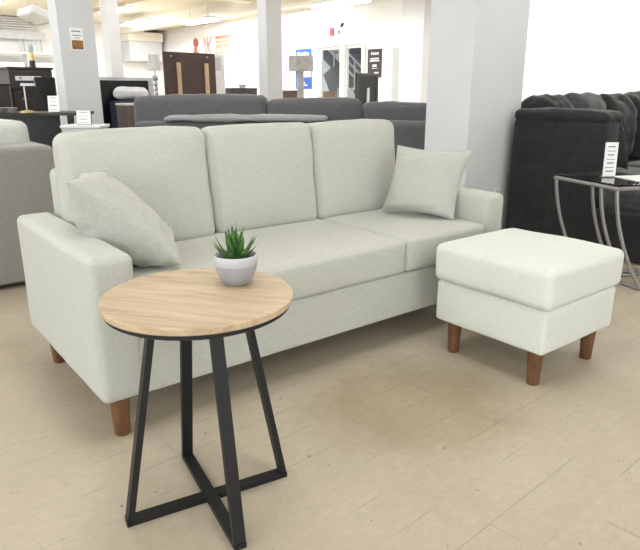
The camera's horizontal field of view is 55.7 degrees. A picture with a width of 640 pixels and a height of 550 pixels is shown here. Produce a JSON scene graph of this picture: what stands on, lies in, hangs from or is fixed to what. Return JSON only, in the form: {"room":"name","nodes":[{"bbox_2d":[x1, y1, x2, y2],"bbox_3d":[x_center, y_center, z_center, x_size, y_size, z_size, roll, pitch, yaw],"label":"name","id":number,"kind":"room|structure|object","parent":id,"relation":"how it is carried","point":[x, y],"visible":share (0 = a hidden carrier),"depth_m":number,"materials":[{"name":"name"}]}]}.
{"room":"store","nodes":[
{"label":"store","id":0,"kind":"room"},
{"bbox_2d":[47,0,103,124],"bbox_3d":[-2.357,-2.200,5.809,0.344,3.050,0.220,-14,22,-39],"label":"column","id":1,"kind":"structure","parent":0,"point":[76,72],"depth_m":5.76,"materials":[{"name":"paint"}]},
{"bbox_2d":[69,27,84,50],"bbox_3d":[-2.290,-2.221,5.704,0.124,0.200,0.004,-14,22,-39],"label":"poster","id":2,"kind":"object","parent":1,"relation":"attached to","point":[76,34],"visible":1,"depth_m":5.70,"materials":[{"name":"white paper"}]},
{"bbox_2d":[72,40,83,49],"bbox_3d":[-2.287,-2.173,5.719,0.105,0.080,0.002,-14,22,-39],"label":"picture","id":3,"kind":"object","parent":2,"relation":"attached to","point":[76,44],"depth_m":5.72},
{"bbox_2d":[0,16,158,118],"bbox_3d":[-10.508,-4.989,15.056,14.000,3.050,0.200,-14,22,-39],"label":"wall","id":4,"kind":"structure","parent":0,"point":[131,69],"depth_m":17.25,"materials":[{"name":"white paint"}]},
{"bbox_2d":[0,16,33,31],"bbox_3d":[-10.256,-6.236,14.620,6.300,0.350,0.181,-14,22,-39],"label":"trim","id":5,"kind":"structure","parent":4,"relation":"attached to","point":[3,19],"depth_m":16.27,"materials":[{"name":"white paint"}]},
{"bbox_2d":[0,30,45,40],"bbox_3d":[-10.129,-5.981,14.744,6.550,0.190,0.280,-14,22,-39],"label":"trim","id":6,"kind":"structure","parent":4,"relation":"attached to","point":[15,35],"depth_m":16.32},
{"bbox_2d":[28,0,144,25],"bbox_3d":[-0.614,-4.586,8.768,0.301,0.190,21.900,-14,22,-39],"label":"trim","id":7,"kind":"structure","parent":4,"relation":"attached to","point":[95,3],"depth_m":13.08,"materials":[{"name":"beige paint"}]},
{"bbox_2d":[120,32,162,41],"bbox_3d":[-5.449,-7.189,18.351,1.100,0.240,0.780,-14,22,-39],"label":"trim","id":8,"kind":"structure","parent":4,"relation":"attached to","point":[137,36],"depth_m":18.04,"materials":[{"name":"paint"}]},
{"bbox_2d":[121,41,162,61],"bbox_3d":[-5.463,-6.819,18.519,1.050,0.555,0.680,-14,22,-39],"label":"trim","id":9,"kind":"structure","parent":4,"relation":"attached to","point":[132,51],"depth_m":18.21,"materials":[{"name":"white paint"}]},
{"bbox_2d":[119,0,322,33],"bbox_3d":[1.147,-4.987,10.272,0.301,0.290,21.900,-14,22,-39],"label":"ceiling","id":10,"kind":"structure","parent":4,"relation":"attached to","point":[224,9],"depth_m":14.25,"materials":[{"name":"paint"}]},
{"bbox_2d":[0,0,222,22],"bbox_3d":[-3.178,-4.167,6.877,14.300,0.100,22.400,-14,22,-39],"label":"ceiling","id":11,"kind":"structure","parent":0,"point":[145,8],"depth_m":14.41,"materials":[{"name":"paint"}]},
{"bbox_2d":[17,0,48,24],"bbox_3d":[-3.665,-3.780,7.659,0.280,1.092,0.600,-14,22,-39],"label":"ceiling light","id":12,"kind":"object","parent":11,"relation":"hanging from","point":[34,14],"visible":0.82,"depth_m":7.64,"materials":[{"name":"white paint"}]},
{"bbox_2d":[99,5,132,12],"bbox_3d":[-4.976,-6.435,14.707,0.340,0.080,1.240,-14,22,-39],"label":"ceiling light","id":13,"kind":"object","parent":11,"relation":"attached to","point":[121,8],"visible":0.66,"depth_m":14.32,"materials":[{"name":"white paint"}]},
{"bbox_2d":[120,16,155,26],"bbox_3d":[-4.823,-6.749,16.009,0.340,0.230,1.440,-14,22,-39],"label":"ceiling light","id":14,"kind":"object","parent":11,"relation":"hanging from","point":[144,20],"visible":1,"depth_m":15.85,"materials":[{"name":"white paint"}]},
{"bbox_2d":[121,20,154,26],"bbox_3d":[-4.823,-6.654,16.038,0.300,0.031,1.400,-14,22,-39],"label":"diffuser","id":15,"kind":"object","parent":14,"relation":"attached to","point":[132,23],"depth_m":15.85,"materials":[{"name":"white plastic"}]},
{"bbox_2d":[179,0,219,24],"bbox_3d":[-2.770,-5.987,13.812,0.340,0.420,1.240,-14,22,-39],"label":"ceiling light","id":16,"kind":"object","parent":11,"relation":"hanging from","point":[203,19],"visible":1,"depth_m":13.71,"materials":[{"name":"white paint"}]},
{"bbox_2d":[180,18,218,24],"bbox_3d":[-2.770,-5.801,13.868,0.300,0.031,1.200,-14,22,-39],"label":"diffuser","id":17,"kind":"object","parent":16,"relation":"attached to","point":[190,21],"depth_m":13.73,"materials":[{"name":"white plastic"}]},
{"bbox_2d":[217,0,254,3],"bbox_3d":[-6.136,-4.622,8.817,12.500,0.150,0.301,-14,22,-39],"label":"trim","id":18,"kind":"structure","parent":11,"relation":"attached to","point":[235,1],"depth_m":12.57,"materials":[{"name":"paint"}]},
{"bbox_2d":[309,0,369,8],"bbox_3d":[0.342,-4.932,10.452,0.340,0.500,1.240,-14,22,-39],"label":"ceiling light","id":19,"kind":"object","parent":11,"relation":"hanging from","point":[324,4],"visible":1,"depth_m":10.48,"materials":[{"name":"white paint"}]},
{"bbox_2d":[99,0,123,76],"bbox_3d":[-2.937,-3.049,8.623,0.178,3.050,0.206,-14,22,-39],"label":"column","id":20,"kind":"structure","parent":0,"point":[109,15],"depth_m":8.47,"materials":[{"name":"white paint"}]},
{"bbox_2d":[257,0,282,101],"bbox_3d":[-0.632,-2.764,7.681,0.241,3.050,0.193,-14,22,-39],"label":"column","id":21,"kind":"structure","parent":0,"point":[269,19],"depth_m":7.58,"materials":[{"name":"paint"}]},
{"bbox_2d":[0,259,639,549],"bbox_3d":[-2.970,-1.267,8.169,14.400,0.100,23.000,-13,21,-36],"label":"floor","id":22,"kind":"structure","parent":0,"point":[391,438],"depth_m":1.96,"materials":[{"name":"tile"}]},
{"bbox_2d":[0,84,11,110],"bbox_3d":[-3.483,-1.354,6.248,0.590,1.176,0.455,-14,22,-39],"label":"base cabinet","id":23,"kind":"object","parent":22,"relation":"on","point":[5,99],"visible":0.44,"depth_m":6.12,"materials":[{"name":"brown wood"}]},
{"bbox_2d":[0,67,52,110],"bbox_3d":[-3.218,-1.607,6.782,0.470,1.352,0.500,-14,22,-39],"label":"dresser","id":24,"kind":"object","parent":22,"relation":"on","point":[7,74],"depth_m":6.43,"materials":[{"name":"brown wood"}]},
{"bbox_2d":[18,38,41,66],"bbox_3d":[-3.138,-2.404,6.581,0.180,0.290,0.180,-14,22,-39],"label":"table lamp","id":25,"kind":"object","parent":24,"relation":"on","point":[30,46],"visible":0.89,"depth_m":6.51,"materials":[{"name":"white fabric"}]},
{"bbox_2d":[0,119,54,285],"bbox_3d":[-2.508,-0.374,3.345,1.829,0.977,0.878,-13,21,-36],"label":"sofa","id":26,"kind":"object","parent":22,"relation":"on","point":[26,165],"visible":0.72,"depth_m":3.44,"materials":[{"name":"beige fabric"}]},
{"bbox_2d":[0,119,29,143],"bbox_3d":[-2.148,-0.671,3.524,0.862,0.450,0.284,-13,21,-36],"label":"cushion","id":27,"kind":"object","parent":26,"relation":"on","point":[11,131],"depth_m":3.59,"materials":[{"name":"fabric"}]},
{"bbox_2d":[0,51,55,76],"bbox_3d":[-7.966,-4.999,16.702,1.800,2.120,0.400,-14,22,-39],"label":"shelving unit","id":28,"kind":"object","parent":22,"relation":"on","point":[25,55],"visible":0.06,"depth_m":16.39,"materials":[{"name":"white paint"}]},
{"bbox_2d":[0,62,24,66],"bbox_3d":[-8.303,-5.527,16.232,0.680,0.318,0.340,-14,22,-39],"label":"storage box","id":29,"kind":"object","parent":28,"relation":"on","point":[2,64],"visible":0.44,"depth_m":16.09,"materials":[{"name":"white fabric"}]},
{"bbox_2d":[36,63,55,75],"bbox_3d":[-7.666,-5.690,16.771,0.720,0.318,0.340,-14,22,-39],"label":"storage box","id":30,"kind":"object","parent":28,"relation":"on","point":[47,65],"visible":0.27,"depth_m":16.68,"materials":[{"name":"white fabric"}]},
{"bbox_2d":[33,77,56,110],"bbox_3d":[-2.743,-1.372,6.197,0.200,1.240,0.200,-14,22,-39],"label":"display panel","id":31,"kind":"object","parent":22,"relation":"on","point":[45,86],"visible":0.41,"depth_m":6.04,"materials":[{"name":"black paint"}]},
{"bbox_2d":[0,111,93,149],"bbox_3d":[-2.752,-0.874,5.057,1.675,0.945,0.440,0,17,0],"label":"console table","id":32,"kind":"object","parent":22,"relation":"on","point":[43,126],"visible":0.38,"depth_m":5.10,"materials":[{"name":"brown wood"}]},
{"bbox_2d":[0,107,6,112],"bbox_3d":[-2.467,-1.271,4.668,0.116,0.040,0.116,0,17,0],"label":"dish","id":33,"kind":"object","parent":32,"relation":"on","point":[2,109],"visible":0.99,"depth_m":4.64,"materials":[{"name":"ceramic"}]},
{"bbox_2d":[7,107,16,112],"bbox_3d":[-2.367,-1.271,4.668,0.074,0.040,0.074,0,17,0],"label":"dish","id":34,"kind":"object","parent":32,"relation":"on","point":[10,109],"visible":1,"depth_m":4.64,"materials":[{"name":"ceramic"}]},
{"bbox_2d":[20,83,35,112],"bbox_3d":[-2.240,-1.356,4.643,0.135,0.218,0.100,0,17,0],"label":"desk lamp","id":35,"kind":"object","parent":32,"relation":"on","point":[21,84],"visible":1,"depth_m":4.63,"materials":[{"name":"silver metal"}]},
{"bbox_2d":[47,96,60,111],"bbox_3d":[-2.083,-1.338,4.741,0.085,0.124,0.048,0,17,0],"label":"price card","id":36,"kind":"object","parent":32,"relation":"on","point":[53,101],"visible":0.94,"depth_m":4.73,"materials":[{"name":"white paper"}]},
{"bbox_2d":[60,124,109,131],"bbox_3d":[-1.792,-0.737,4.750,0.300,0.860,0.230,0,17,0],"label":"table","id":37,"kind":"object","parent":22,"relation":"on","point":[69,127],"visible":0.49,"depth_m":4.53,"materials":[{"name":"white paint"}]},
{"bbox_2d":[76,111,91,124],"bbox_3d":[-1.771,-1.180,4.547,0.105,0.104,0.048,0,17,0],"label":"price card","id":38,"kind":"object","parent":37,"relation":"on","point":[83,117],"visible":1,"depth_m":4.54,"materials":[{"name":"white paper"}]},
{"bbox_2d":[115,103,134,127],"bbox_3d":[-1.975,-1.331,6.500,0.260,0.988,0.250,-14,22,-39],"label":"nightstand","id":39,"kind":"object","parent":22,"relation":"on","point":[125,111],"visible":0.3,"depth_m":6.27,"materials":[{"name":"brown wood"}]},
{"bbox_2d":[99,77,153,127],"bbox_3d":[-2.095,-1.616,6.973,0.670,1.260,0.560,-14,22,-39],"label":"bed","id":40,"kind":"object","parent":22,"relation":"on","point":[107,84],"visible":0.03,"depth_m":6.89,"materials":[{"name":"black paint"}]},
{"bbox_2d":[110,100,133,127],"bbox_3d":[-2.069,-1.805,6.891,0.503,0.350,0.406,-14,22,-39],"label":"blanket","id":41,"kind":"object","parent":40,"relation":"on","point":[113,111],"visible":0.23,"depth_m":6.78,"materials":[{"name":"blue fabric"}]},
{"bbox_2d":[113,86,148,99],"bbox_3d":[-2.150,-2.071,6.894,0.397,0.142,0.180,-14,22,-39],"label":"bed pillow","id":42,"kind":"object","parent":41,"relation":"on","point":[123,93],"visible":0.84,"depth_m":6.81,"materials":[{"name":"white fabric"}]},
{"bbox_2d":[162,51,216,94],"bbox_3d":[-1.729,-2.182,8.259,0.775,1.600,0.055,-14,22,-39],"label":"headboard","id":43,"kind":"object","parent":22,"relation":"on","point":[184,72],"visible":0.49,"depth_m":8.09,"materials":[{"name":"brown wood"}]},
{"bbox_2d":[98,268,292,549],"bbox_3d":[-0.309,0.338,1.623,0.480,0.606,0.480,-13,21,-36],"label":"side table","id":44,"kind":"object","parent":22,"relation":"on","point":[185,306],"visible":0.93,"depth_m":1.52,"materials":[{"name":"brown wood"}]},
{"bbox_2d":[212,226,257,285],"bbox_3d":[-0.220,-0.060,1.600,0.122,0.169,0.122,8,19,25],"label":"potted succulent","id":45,"kind":"object","parent":44,"relation":"on","point":[236,265],"visible":1,"depth_m":1.57,"materials":[{"name":"ceramic"}]},
{"bbox_2d":[214,250,257,285],"bbox_3d":[-0.223,-0.017,1.611,0.116,0.081,0.116,-13,21,-36],"label":"pot","id":46,"kind":"object","parent":45,"relation":"attached to","point":[237,268],"depth_m":1.57,"materials":[{"name":"white ceramic"}]},
{"bbox_2d":[215,55,225,93],"bbox_3d":[-1.594,-2.464,9.162,0.200,1.620,0.356,-14,22,-39],"label":"wardrobe","id":47,"kind":"object","parent":22,"relation":"on","point":[219,59],"visible":0.16,"depth_m":8.89,"materials":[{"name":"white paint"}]},
{"bbox_2d":[225,88,257,94],"bbox_3d":[-1.393,-2.597,10.391,0.550,1.165,0.420,-14,22,-39],"label":"media console","id":48,"kind":"object","parent":22,"relation":"on","point":[227,90],"visible":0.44,"depth_m":10.05,"materials":[{"name":"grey wood"}]},
{"bbox_2d":[17,119,502,435],"bbox_3d":[-0.159,-0.189,2.759,2.047,0.961,0.919,-13,21,-36],"label":"sofa","id":49,"kind":"object","parent":22,"relation":"on","point":[313,196],"visible":0.81,"depth_m":2.52,"materials":[{"name":"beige fabric"}]},
{"bbox_2d":[66,172,182,267],"bbox_3d":[-0.721,-0.203,2.200,0.356,0.345,0.373,-7,18,-22],"label":"throw pillow","id":50,"kind":"object","parent":49,"relation":"on","point":[101,206],"visible":0.97,"depth_m":2.06,"materials":[{"name":"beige fabric"}]},
{"bbox_2d":[52,126,214,240],"bbox_3d":[-0.753,-0.359,2.532,0.624,0.503,0.217,-13,21,-36],"label":"cushion","id":51,"kind":"object","parent":49,"relation":"on","point":[171,169],"depth_m":2.48,"materials":[{"name":"white fabric"}]},
{"bbox_2d":[200,122,316,232],"bbox_3d":[-0.284,-0.465,2.883,0.583,0.498,0.217,-13,21,-36],"label":"cushion","id":52,"kind":"object","parent":49,"relation":"on","point":[261,176],"depth_m":2.78,"materials":[{"name":"white fabric"}]},
{"bbox_2d":[133,218,404,299],"bbox_3d":[-0.324,-0.057,2.563,1.219,0.163,0.768,-13,21,-36],"label":"seat cushion","id":53,"kind":"object","parent":49,"relation":"on","point":[318,258],"depth_m":2.49,"materials":[{"name":"white fabric"}]},
{"bbox_2d":[306,119,394,219],"bbox_3d":[0.169,-0.568,3.223,0.579,0.504,0.218,-13,21,-36],"label":"cushion","id":54,"kind":"object","parent":49,"relation":"on","point":[353,161],"depth_m":3.11,"materials":[{"name":"white fabric"}]},
{"bbox_2d":[322,209,483,270],"bbox_3d":[0.363,-0.213,3.082,0.548,0.163,0.766,-13,21,-36],"label":"seat cushion","id":55,"kind":"object","parent":49,"relation":"on","point":[421,234],"depth_m":2.87,"materials":[{"name":"white fabric"}]},
{"bbox_2d":[381,145,472,219],"bbox_3d":[0.538,-0.475,3.063,0.452,0.348,0.212,2,17,7],"label":"throw pillow","id":56,"kind":"object","parent":49,"relation":"on","point":[423,181],"visible":1,"depth_m":3.02,"materials":[{"name":"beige fabric"}]},
{"bbox_2d":[134,94,426,163],"bbox_3d":[-0.304,-1.136,5.597,2.639,1.035,0.924,0,17,0],"label":"sofa","id":57,"kind":"object","parent":22,"relation":"on","point":[408,119],"visible":0.19,"depth_m":5.20,"materials":[{"name":"grey fabric"}]},
{"bbox_2d":[134,94,267,123],"bbox_3d":[-1.038,-1.274,5.388,1.171,0.651,0.312,0,17,0],"label":"cushion","id":58,"kind":"object","parent":57,"relation":"on","point":[150,107],"depth_m":5.20,"materials":[{"name":"grey fabric"}]},
{"bbox_2d":[164,113,327,121],"bbox_3d":[-0.623,-1.340,5.159,1.383,0.070,0.270,0,17,0],"label":"throw blanket","id":59,"kind":"object","parent":57,"relation":"on","point":[230,117],"visible":1,"depth_m":5.05,"materials":[{"name":"grey fabric"}]},
{"bbox_2d":[267,97,361,119],"bbox_3d":[-0.043,-1.259,5.392,0.839,0.623,0.315,0,17,0],"label":"cushion","id":60,"kind":"object","parent":57,"relation":"on","point":[335,108],"depth_m":5.20,"materials":[{"name":"grey fabric"}]},
{"bbox_2d":[362,101,426,120],"bbox_3d":[0.687,-1.243,5.399,0.658,0.596,0.307,0,17,0],"label":"cushion","id":61,"kind":"object","parent":57,"relation":"on","point":[387,110],"depth_m":5.21,"materials":[{"name":"grey fabric"}]},
{"bbox_2d":[283,90,296,97],"bbox_3d":[-0.689,-2.760,10.992,0.670,1.130,0.420,-14,22,-39],"label":"media console","id":62,"kind":"object","parent":22,"relation":"on","point":[286,93],"visible":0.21,"depth_m":10.72,"materials":[{"name":"brown wood"}]},
{"bbox_2d":[289,55,312,97],"bbox_3d":[-0.282,-2.458,9.159,0.320,1.610,0.200,-14,22,-39],"label":"floor lamp","id":63,"kind":"object","parent":22,"relation":"on","point":[301,64],"visible":0.43,"depth_m":8.92,"materials":[{"name":"fabric"}]},
{"bbox_2d":[355,73,378,104],"bbox_3d":[0.712,-2.385,9.331,0.460,1.370,0.200,-14,22,-39],"label":"cabinet","id":64,"kind":"object","parent":22,"relation":"on","point":[366,84],"visible":0.35,"depth_m":9.18,"materials":[{"name":"black paint"}]},
{"bbox_2d":[435,228,623,385],"bbox_3d":[0.867,0.104,2.575,0.563,0.505,0.568,-13,21,-36],"label":"ottoman","id":65,"kind":"object","parent":22,"relation":"on","point":[537,293],"visible":1,"depth_m":2.37,"materials":[{"name":"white fabric"}]},
{"bbox_2d":[435,228,623,311],"bbox_3d":[0.867,-0.052,2.528,0.562,0.178,0.567,-13,21,-36],"label":"seat cushion","id":66,"kind":"object","parent":65,"relation":"on","point":[524,270],"depth_m":2.36,"materials":[{"name":"white fabric"}]},
{"bbox_2d":[505,91,639,261],"bbox_3d":[2.813,-0.949,5.005,2.658,1.099,1.786,-13,21,-36],"label":"sofa","id":67,"kind":"object","parent":22,"relation":"on","point":[553,135],"visible":0.72,"depth_m":4.34,"materials":[{"name":"black fabric"}]},
{"bbox_2d":[521,94,573,108],"bbox_3d":[1.827,-1.146,4.873,0.538,0.600,0.380,-13,21,-36],"label":"cushion","id":68,"kind":"object","parent":67,"relation":"on","point":[545,100],"depth_m":4.71,"materials":[{"name":"black fabric"}]},
{"bbox_2d":[563,92,605,109],"bbox_3d":[2.191,-1.236,5.153,0.551,0.613,0.370,-13,21,-36],"label":"cushion","id":69,"kind":"object","parent":67,"relation":"on","point":[588,100],"depth_m":4.96,"materials":[{"name":"grey fabric"}]},
{"bbox_2d":[600,93,636,156],"bbox_3d":[2.571,-1.310,5.417,0.552,0.608,0.374,-13,21,-36],"label":"cushion","id":70,"kind":"object","parent":67,"relation":"on","point":[625,103],"depth_m":5.31,"materials":[{"name":"black fabric"}]},
{"bbox_2d":[603,186,639,213],"bbox_3d":[2.584,-0.573,4.226,1.200,0.215,0.714,-13,21,-36],"label":"seat cushion","id":71,"kind":"object","parent":67,"relation":"on","point":[629,201],"depth_m":4.02,"materials":[{"name":"grey fabric"}]},
{"bbox_2d":[616,122,627,169],"bbox_3d":[2.109,-0.959,4.343,0.151,0.400,0.208,-13,21,-36],"label":"throw pillow","id":72,"kind":"object","parent":67,"relation":"on","point":[622,159],"visible":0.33,"depth_m":4.29,"materials":[{"name":"black fabric"}]},
{"bbox_2d":[616,167,639,174],"bbox_3d":[2.290,-0.731,4.770,0.931,0.202,0.573,-13,21,-36],"label":"seat cushion","id":73,"kind":"object","parent":67,"relation":"on","point":[631,170],"depth_m":4.73,"materials":[{"name":"grey fabric"}]},
{"bbox_2d":[624,91,639,158],"bbox_3d":[2.951,-1.404,5.693,0.539,0.625,0.389,-13,21,-36],"label":"cushion","id":74,"kind":"object","parent":67,"relation":"on","point":[634,97],"depth_m":5.49,"materials":[{"name":"black fabric"}]},
{"bbox_2d":[628,160,639,167],"bbox_3d":[3.426,-0.866,5.199,1.385,0.217,1.273,-13,21,-36],"label":"seat cushion","id":75,"kind":"object","parent":67,"relation":"on","point":[634,163],"depth_m":5.15,"materials":[{"name":"grey fabric"}]},
{"bbox_2d":[554,172,639,290],"bbox_3d":[1.783,-0.283,3.684,0.459,0.606,0.613,-5,18,-18],"label":"glass side table","id":76,"kind":"object","parent":22,"relation":"on","point":[592,177],"visible":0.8,"depth_m":3.52,"materials":[{"name":"grey"}]},
{"bbox_2d":[600,142,618,176],"bbox_3d":[1.735,-0.690,3.627,0.078,0.205,0.048,-1,17,-3],"label":"price card","id":77,"kind":"object","parent":76,"relation":"on","point":[611,148],"visible":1,"depth_m":3.62,"materials":[{"name":"white paper"}]},
{"bbox_2d":[605,146,615,171],"bbox_3d":[1.735,-0.692,3.615,0.053,0.150,0.009,-1,17,-3],"label":"print","id":78,"kind":"object","parent":77,"relation":"on","point":[610,151],"depth_m":3.62},
{"bbox_2d":[615,175,639,181],"bbox_3d":[1.911,-0.566,3.567,0.220,0.002,0.300,-4,17,-12],"label":"paper sheet","id":79,"kind":"object","parent":76,"relation":"on","point":[629,177],"visible":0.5,"depth_m":3.62,"materials":[{"name":"white paper"}]},
{"bbox_2d":[591,182,639,276],"bbox_3d":[1.847,-0.285,3.743,0.370,0.574,0.176,-5,18,-18],"label":"table","id":80,"kind":"object","parent":22,"relation":"on","point":[592,187],"visible":0.65,"depth_m":3.70,"materials":[{"name":"metal"}]},
{"bbox_3d":[-2.170,-1.834,8.092,0.180,1.030,0.200,-14,22,-39],"label":"nightstand","id":81,"kind":"object","parent":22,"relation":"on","visible":0},
{"bbox_2d":[148,54,159,94],"bbox_3d":[-2.147,-2.586,7.886,0.149,0.530,0.149,-7,18,-21],"label":"table lamp","id":82,"kind":"object","parent":81,"relation":"on","point":[153,59],"visible":0.84,"depth_m":7.80,"materials":[{"name":"fabric"}]},
{"bbox_2d":[155,0,639,101],"bbox_3d":[2.097,-3.966,11.666,0.201,3.050,22.200,-14,22,-39],"label":"wall","id":83,"kind":"structure","parent":0,"point":[577,46],"depth_m":9.94,"materials":[{"name":"white paint"}]},
{"bbox_2d":[192,36,200,52],"bbox_3d":[-3.553,-6.572,17.381,0.015,0.500,0.450,-14,22,-39],"label":"wall art","id":84,"kind":"object","parent":83,"relation":"attached to","point":[196,48],"visible":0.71,"depth_m":17.35,"materials":[{"name":"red paint"}]},
{"bbox_2d":[193,38,198,52],"bbox_3d":[-3.565,-6.557,17.390,0.003,0.453,0.337,-14,22,-39],"label":"print","id":85,"kind":"object","parent":84,"relation":"attached to","point":[195,42],"depth_m":17.38},
{"bbox_2d":[203,35,213,53],"bbox_3d":[-3.126,-6.414,16.924,0.016,0.520,0.520,-14,22,-39],"label":"wall art","id":86,"kind":"object","parent":83,"relation":"attached to","point":[207,40],"visible":0.8,"depth_m":16.90,"materials":[{"name":"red paint"}]},
{"bbox_2d":[203,36,210,53],"bbox_3d":[-3.136,-6.406,16.928,0.003,0.498,0.426,-14,22,-39],"label":"print","id":87,"kind":"object","parent":86,"relation":"attached to","point":[207,44],"depth_m":16.93},
{"bbox_2d":[215,34,230,53],"bbox_3d":[-2.629,-6.237,16.390,0.015,0.470,0.720,-14,22,-39],"label":"wall art","id":88,"kind":"object","parent":83,"relation":"attached to","point":[222,42],"visible":1,"depth_m":16.38,"materials":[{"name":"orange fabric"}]},
{"bbox_2d":[216,38,229,52],"bbox_3d":[-2.634,-6.204,16.395,0.003,0.348,0.677,-14,22,-39],"label":"print","id":89,"kind":"object","parent":88,"relation":"attached to","point":[218,50],"depth_m":16.39},
{"bbox_2d":[147,5,310,31],"bbox_3d":[-0.350,-6.021,13.457,0.391,0.150,14.900,-14,22,-39],"label":"trim","id":90,"kind":"structure","parent":83,"relation":"attached to","point":[304,6],"depth_m":15.52,"materials":[{"name":"beige paint"}]},
{"bbox_2d":[295,48,311,88],"bbox_3d":[-0.384,-4.814,14.166,0.015,0.890,0.572,-14,22,-39],"label":"poster","id":91,"kind":"object","parent":83,"relation":"attached to","point":[305,52],"visible":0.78,"depth_m":14.10,"materials":[{"name":"blue paper"}]},
{"bbox_2d":[297,52,310,85],"bbox_3d":[-0.370,-4.807,14.141,0.003,0.748,0.492,-14,22,-39],"label":"print","id":92,"kind":"object","parent":91,"relation":"attached to","point":[306,74],"depth_m":14.09},
{"bbox_2d":[330,28,333,35],"bbox_3d":[0.258,-5.314,13.242,0.040,0.170,0.110,-14,22,-39],"label":"fire alarm","id":93,"kind":"object","parent":83,"relation":"attached to","point":[331,29],"visible":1,"depth_m":13.22,"materials":[{"name":"red plastic"}]},
{"bbox_2d":[315,41,365,97],"bbox_3d":[0.458,-4.024,13.467,0.150,2.120,1.580,-14,22,-39],"label":"door","id":94,"kind":"structure","parent":83,"relation":"in","point":[336,64],"depth_m":13.32,"materials":[{"name":"white paint"}]},
{"bbox_2d":[367,49,381,77],"bbox_3d":[1.128,-4.370,12.512,0.015,0.560,0.392,-14,22,-39],"label":"poster","id":95,"kind":"object","parent":83,"relation":"attached to","point":[374,55],"visible":0.85,"depth_m":12.48,"materials":[{"name":"grey paper"}]},
{"bbox_2d":[370,52,378,73],"bbox_3d":[1.123,-4.374,12.506,0.002,0.437,0.274,-14,22,-39],"label":"print","id":96,"kind":"object","parent":95,"relation":"attached to","point":[371,59],"depth_m":12.51},
{"bbox_2d":[383,48,398,100],"bbox_3d":[1.414,-3.570,12.291,0.179,1.930,0.230,-14,22,-39],"label":"trim","id":97,"kind":"structure","parent":83,"relation":"attached to","point":[390,69],"depth_m":12.09,"materials":[{"name":"white paint"}]},
{"bbox_2d":[399,0,431,102],"bbox_3d":[1.833,-3.943,11.589,0.299,3.050,0.530,-14,22,-39],"label":"column","id":98,"kind":"structure","parent":83,"relation":"attached to","point":[416,14],"depth_m":11.37,"materials":[{"name":"paint"}]},
{"bbox_2d":[424,0,530,219],"bbox_3d":[1.171,-1.787,4.440,0.668,3.050,0.389,-14,22,-39],"label":"column","id":99,"kind":"structure","parent":0,"point":[477,48],"depth_m":4.36,"materials":[{"name":"paint"}]},
{"bbox_2d":[494,187,499,192],"bbox_3d":[1.371,-0.625,4.698,0.072,0.115,0.008,-14,22,-39],"label":"wall outlet","id":100,"kind":"object","parent":99,"relation":"attached to","point":[496,189],"visible":0.41,"depth_m":4.68,"materials":[{"name":"white paint"}]},
{"bbox_2d":[501,219,504,229],"bbox_3d":[1.171,-0.385,4.863,0.684,0.120,0.405,-14,22,-39],"label":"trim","id":101,"kind":"structure","parent":99,"relation":"attached to","point":[502,221],"depth_m":4.85,"materials":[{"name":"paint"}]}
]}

